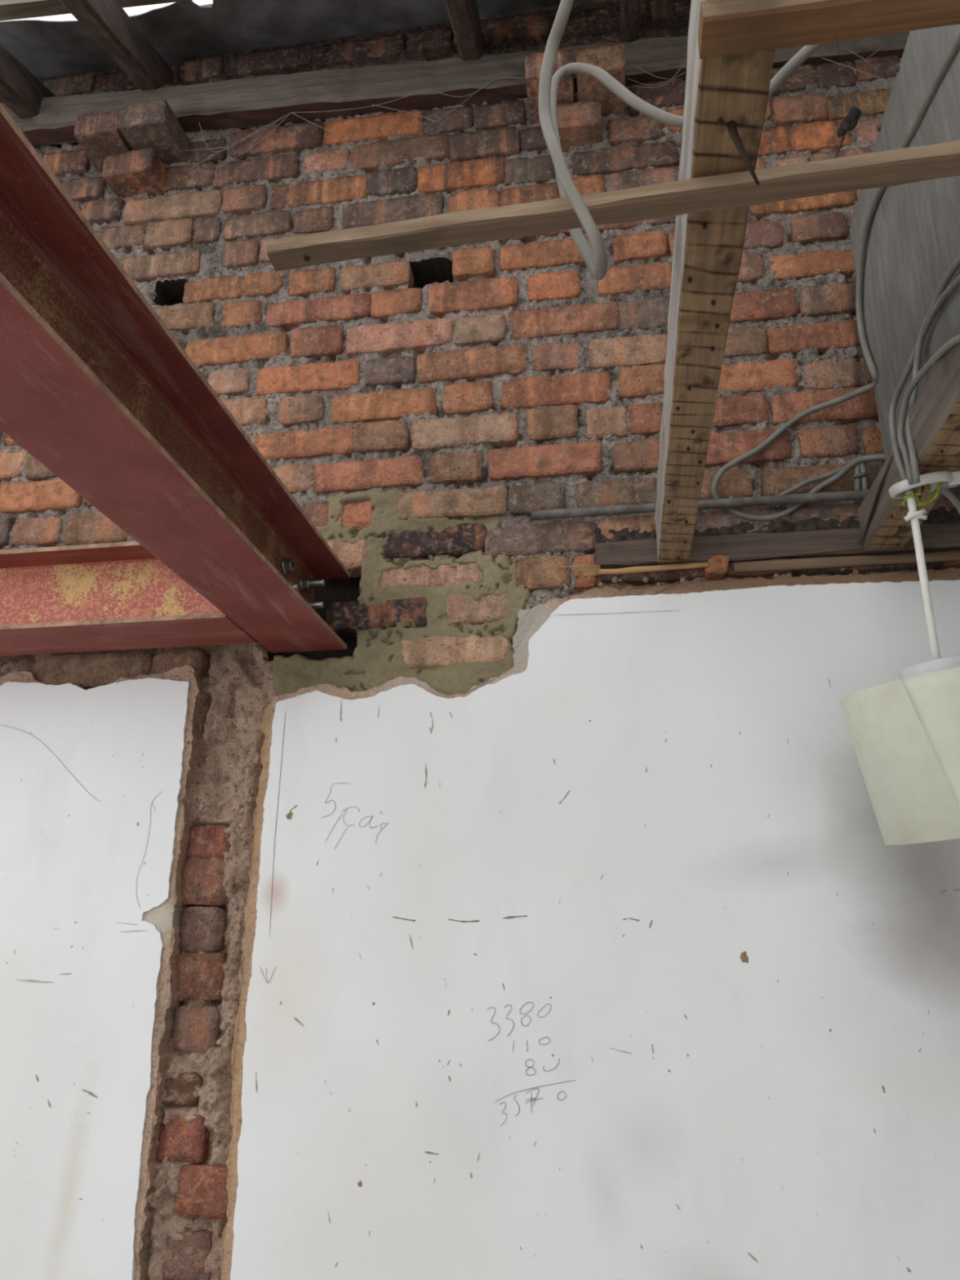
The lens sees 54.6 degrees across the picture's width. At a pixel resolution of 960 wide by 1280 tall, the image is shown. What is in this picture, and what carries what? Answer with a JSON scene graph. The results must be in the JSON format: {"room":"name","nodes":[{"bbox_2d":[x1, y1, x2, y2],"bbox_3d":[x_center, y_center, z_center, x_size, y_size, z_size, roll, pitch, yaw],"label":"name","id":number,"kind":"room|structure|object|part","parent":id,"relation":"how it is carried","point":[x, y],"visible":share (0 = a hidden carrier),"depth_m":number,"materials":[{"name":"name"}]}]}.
{"room":"construction site","nodes":[
{"label":"construction site","id":0,"kind":"room"},
{"bbox_2d":[0,0,959,1279],"bbox_3d":[0.183,0.218,1.950,5.000,4.000,0.745,-3,-18,8],"label":"wall","id":1,"kind":"structure","parent":0,"point":[548,921],"depth_m":1.69,"materials":[{"name":"brick"}]},
{"bbox_2d":[0,0,249,79],"bbox_3d":[-1.126,-1.478,2.295,1.182,0.111,0.288,-3,-18,8],"label":"roof underlay","id":2,"kind":"structure","parent":1,"relation":"attached to","point":[183,29],"depth_m":2.30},
{"bbox_2d":[0,0,191,21],"bbox_3d":[-1.057,-1.492,2.185,0.917,0.066,0.050,-2,-18,5],"label":"batten","id":3,"kind":"object","parent":2,"relation":"attached to","point":[10,10],"visible":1,"depth_m":2.18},
{"bbox_2d":[0,541,257,656],"bbox_3d":[-1.380,-0.047,1.873,1.900,0.160,0.150,-3,-18,8],"label":"steel beam","id":4,"kind":"structure","parent":1,"relation":"attached to","point":[117,595],"depth_m":1.77,"materials":[{"name":"red metal"}]},
{"bbox_2d":[0,102,350,653],"bbox_3d":[-0.544,-0.485,0.547,0.154,0.160,2.800,-3,-18,8],"label":"steel beam","id":5,"kind":"structure","parent":1,"relation":"attached to","point":[95,385],"depth_m":1.15,"materials":[{"name":"metal"}]},
{"bbox_2d":[281,556,288,574],"bbox_3d":[-0.358,-0.136,1.707,0.003,0.034,0.034,-3,-18,8],"label":"washer","id":6,"kind":"object","parent":5,"relation":"in","point":[284,559],"depth_m":1.70,"materials":[{"name":"metal"}]},
{"bbox_2d":[299,574,305,592],"bbox_3d":[-0.343,-0.109,1.800,0.003,0.034,0.034,-3,-18,8],"label":"washer","id":7,"kind":"object","parent":5,"relation":"in","point":[302,577],"depth_m":1.79,"materials":[{"name":"metal"}]},
{"bbox_2d":[231,0,596,50],"bbox_3d":[0.479,-1.550,1.928,2.234,0.206,0.550,-3,-18,8],"label":"roof underlay","id":8,"kind":"structure","parent":1,"relation":"on","point":[264,24],"depth_m":2.26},
{"bbox_2d":[0,31,910,146],"bbox_3d":[-0.058,-1.329,2.218,2.902,0.190,0.068,-2,-18,7],"label":"wall plate","id":9,"kind":"object","parent":1,"relation":"attached to","point":[251,100],"visible":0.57,"depth_m":2.22,"materials":[{"name":"brown wood"}]},
{"bbox_2d":[0,44,54,118],"bbox_3d":[-1.188,-1.344,1.916,0.060,0.437,0.979,-3,-18,8],"label":"rafter","id":10,"kind":"object","parent":9,"relation":"on","point":[20,91],"visible":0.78,"depth_m":2.26,"materials":[{"name":"brown wood"}]},
{"bbox_2d":[58,0,173,90],"bbox_3d":[-0.878,-1.397,1.885,0.056,0.437,0.978,-3,-18,8],"label":"rafter","id":11,"kind":"object","parent":9,"relation":"on","point":[107,21],"visible":0.88,"depth_m":2.14,"materials":[{"name":"brown wood"}]},
{"bbox_2d":[184,88,427,167],"bbox_3d":[-0.436,-1.216,2.226,0.640,0.124,0.033,-3,-18,8],"label":"cobweb","id":12,"kind":"object","parent":9,"relation":"hanging from","point":[288,114],"visible":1,"depth_m":2.25},
{"bbox_2d":[371,76,525,124],"bbox_3d":[-0.075,-1.259,2.180,0.371,0.074,0.036,-3,-18,9],"label":"cobweb","id":13,"kind":"object","parent":9,"relation":"hanging from","point":[504,77],"visible":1,"depth_m":2.18},
{"bbox_2d":[444,0,484,60],"bbox_3d":[-0.083,-1.403,1.763,0.056,0.439,0.979,-3,-18,8],"label":"rafter","id":14,"kind":"object","parent":9,"relation":"on","point":[464,15],"visible":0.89,"depth_m":2.09,"materials":[{"name":"brown wood"}]},
{"bbox_2d":[618,0,640,42],"bbox_3d":[0.284,-1.416,1.710,0.044,0.438,0.979,-3,-18,8],"label":"rafter","id":15,"kind":"object","parent":9,"relation":"on","point":[629,10],"visible":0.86,"depth_m":2.08,"materials":[{"name":"brown wood"}]},
{"bbox_2d":[627,62,686,87],"bbox_3d":[0.404,-1.278,2.106,0.142,0.062,0.027,-2,-18,6],"label":"cobweb","id":16,"kind":"object","parent":9,"relation":"hanging from","point":[673,77],"visible":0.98,"depth_m":2.10},
{"bbox_2d":[599,561,709,574],"bbox_3d":[0.327,-0.135,1.753,0.206,0.013,0.011,-3,-18,8],"label":"lath","id":17,"kind":"object","parent":1,"relation":"attached to","point":[631,570],"visible":1,"depth_m":1.75,"materials":[{"name":"brown wood"}]},
{"bbox_2d":[561,564,600,576],"bbox_3d":[0.194,-0.132,1.776,0.073,0.023,0.006,-2,-18,5],"label":"lath splinters","id":18,"kind":"object","parent":17,"relation":"attached to","point":[591,570],"visible":1,"depth_m":1.77,"materials":[{"name":"beige wood"}]},
{"bbox_2d":[654,0,775,563],"bbox_3d":[0.176,-0.565,0.549,0.061,0.156,2.576,-3,-18,8],"label":"joist","id":19,"kind":"object","parent":1,"relation":"attached to","point":[726,96],"visible":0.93,"depth_m":1.01,"materials":[{"name":"brown wood"}]},
{"bbox_2d":[266,139,959,271],"bbox_3d":[0.497,-0.437,0.823,1.445,0.021,0.031,-4,-18,10],"label":"batten","id":20,"kind":"object","parent":19,"relation":"attached to","point":[892,167],"visible":0.99,"depth_m":0.88,"materials":[{"name":"brown wood"}]},
{"bbox_2d":[538,0,822,280],"bbox_3d":[0.223,-0.503,0.902,0.327,0.353,0.140,-3,-18,8],"label":"cable","id":21,"kind":"object","parent":19,"relation":"on","point":[594,255],"visible":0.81,"depth_m":0.92,"materials":[{"name":"plastic"}]},
{"bbox_2d":[697,0,959,59],"bbox_3d":[0.679,-0.496,0.647,1.028,0.025,0.036,-3,-18,8],"label":"wooden beam","id":22,"kind":"structure","parent":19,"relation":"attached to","point":[726,27],"depth_m":0.70,"materials":[{"name":"brown wood"}]},
{"bbox_2d":[835,34,862,158],"bbox_3d":[0.270,-0.408,0.693,0.023,0.116,0.013,-3,-18,8],"label":"clump","id":23,"kind":"object","parent":22,"relation":"hanging from","point":[851,120],"visible":1,"depth_m":0.68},
{"bbox_2d":[530,484,959,519],"bbox_3d":[0.497,-0.261,1.768,0.801,0.024,0.020,-3,-18,8],"label":"conduit","id":24,"kind":"object","parent":1,"relation":"attached to","point":[860,495],"visible":0.75,"depth_m":1.76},
{"bbox_2d":[757,460,884,509],"bbox_3d":[0.645,-0.299,1.761,0.237,0.090,0.033,-5,-19,15],"label":"cable","id":25,"kind":"object","parent":24,"relation":"on","point":[833,473],"visible":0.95,"depth_m":1.77,"materials":[{"name":"grey plastic"}]},
{"bbox_2d":[853,455,868,490],"bbox_3d":[0.717,-0.311,1.753,0.027,0.081,0.020,-4,-19,12],"label":"stub","id":26,"kind":"object","parent":24,"relation":"on","point":[860,474],"visible":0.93,"depth_m":1.75,"materials":[{"name":"grey plastic"}]},
{"bbox_2d":[595,506,959,568],"bbox_3d":[0.803,-0.205,1.724,1.170,0.101,0.039,-3,-18,8],"label":"wall plate","id":27,"kind":"object","parent":1,"relation":"attached to","point":[940,531],"visible":0.72,"depth_m":1.74,"materials":[{"name":"brown wood"}]},
{"bbox_2d":[711,31,959,521],"bbox_3d":[0.560,-0.565,1.490,0.336,0.470,0.740,-3,-18,8],"label":"cable","id":28,"kind":"object","parent":1,"relation":"attached to","point":[955,47],"visible":0.81,"depth_m":1.73,"materials":[{"name":"grey plastic"}]},
{"bbox_2d":[733,551,959,573],"bbox_3d":[0.902,-0.153,1.675,0.865,0.024,0.018,-3,-18,8],"label":"lath","id":29,"kind":"object","parent":1,"relation":"attached to","point":[812,563],"visible":1,"depth_m":1.70,"materials":[{"name":"brown wood"}]},
{"bbox_2d":[821,45,886,79],"bbox_3d":[0.826,-1.269,2.051,0.131,0.086,0.020,-3,-18,8],"label":"cobweb","id":30,"kind":"object","parent":1,"relation":"attached to","point":[882,46],"visible":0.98,"depth_m":2.05},
{"bbox_2d":[857,320,959,551],"bbox_3d":[0.546,-0.600,0.503,0.085,0.090,2.576,-3,-18,8],"label":"joist","id":31,"kind":"object","parent":1,"relation":"attached to","point":[934,418],"visible":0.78,"depth_m":1.39,"materials":[{"name":"brown wood"}]},
{"bbox_2d":[839,471,959,845],"bbox_3d":[0.673,0.011,1.355,0.296,0.567,0.290,-3,-18,8],"label":"pendant light","id":32,"kind":"object","parent":31,"relation":"hanging from","point":[904,732],"visible":1,"depth_m":1.25,"materials":[{"name":"white plastic"}]},
{"bbox_3d":[0.673,0.160,1.306,0.295,0.254,0.289,-3,-18,8],"label":"lamp shade","id":33,"kind":"part","parent":32,"relation":"part of","materials":[{"name":"white fabric"}]},
{"bbox_2d":[939,486,959,514],"bbox_3d":[0.771,-0.188,1.478,0.012,0.056,0.184,-16,-24,40],"label":"cable","id":34,"kind":"object","parent":32,"relation":"attached to","point":[944,491],"visible":1,"depth_m":1.44,"materials":[{"name":"grey plastic"}]},
{"bbox_2d":[846,24,959,471],"bbox_3d":[1.066,-0.729,1.208,0.855,0.559,1.075,-3,-18,8],"label":"water tank","id":35,"kind":"object","parent":31,"relation":"on","point":[913,240],"visible":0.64,"depth_m":1.46,"materials":[{"name":"grey metal"}]},
{"bbox_2d":[888,274,959,480],"bbox_3d":[0.650,-0.393,1.286,0.030,0.213,0.463,-2,-18,4],"label":"cable","id":36,"kind":"object","parent":31,"relation":"attached to","point":[951,288],"visible":0.97,"depth_m":1.45,"materials":[{"name":"grey plastic"}]},
{"bbox_2d":[897,334,959,484],"bbox_3d":[0.626,-0.354,1.253,0.012,0.133,0.388,-2,-18,7],"label":"cable","id":37,"kind":"object","parent":31,"relation":"attached to","point":[955,340],"visible":0.98,"depth_m":1.40,"materials":[{"name":"grey plastic"}]},
{"bbox_2d":[905,254,959,483],"bbox_3d":[0.646,-0.400,1.250,0.032,0.234,0.378,-2,-18,4],"label":"cable","id":38,"kind":"object","parent":31,"relation":"attached to","point":[954,267],"visible":0.9,"depth_m":1.39,"materials":[{"name":"grey plastic"}]}
]}

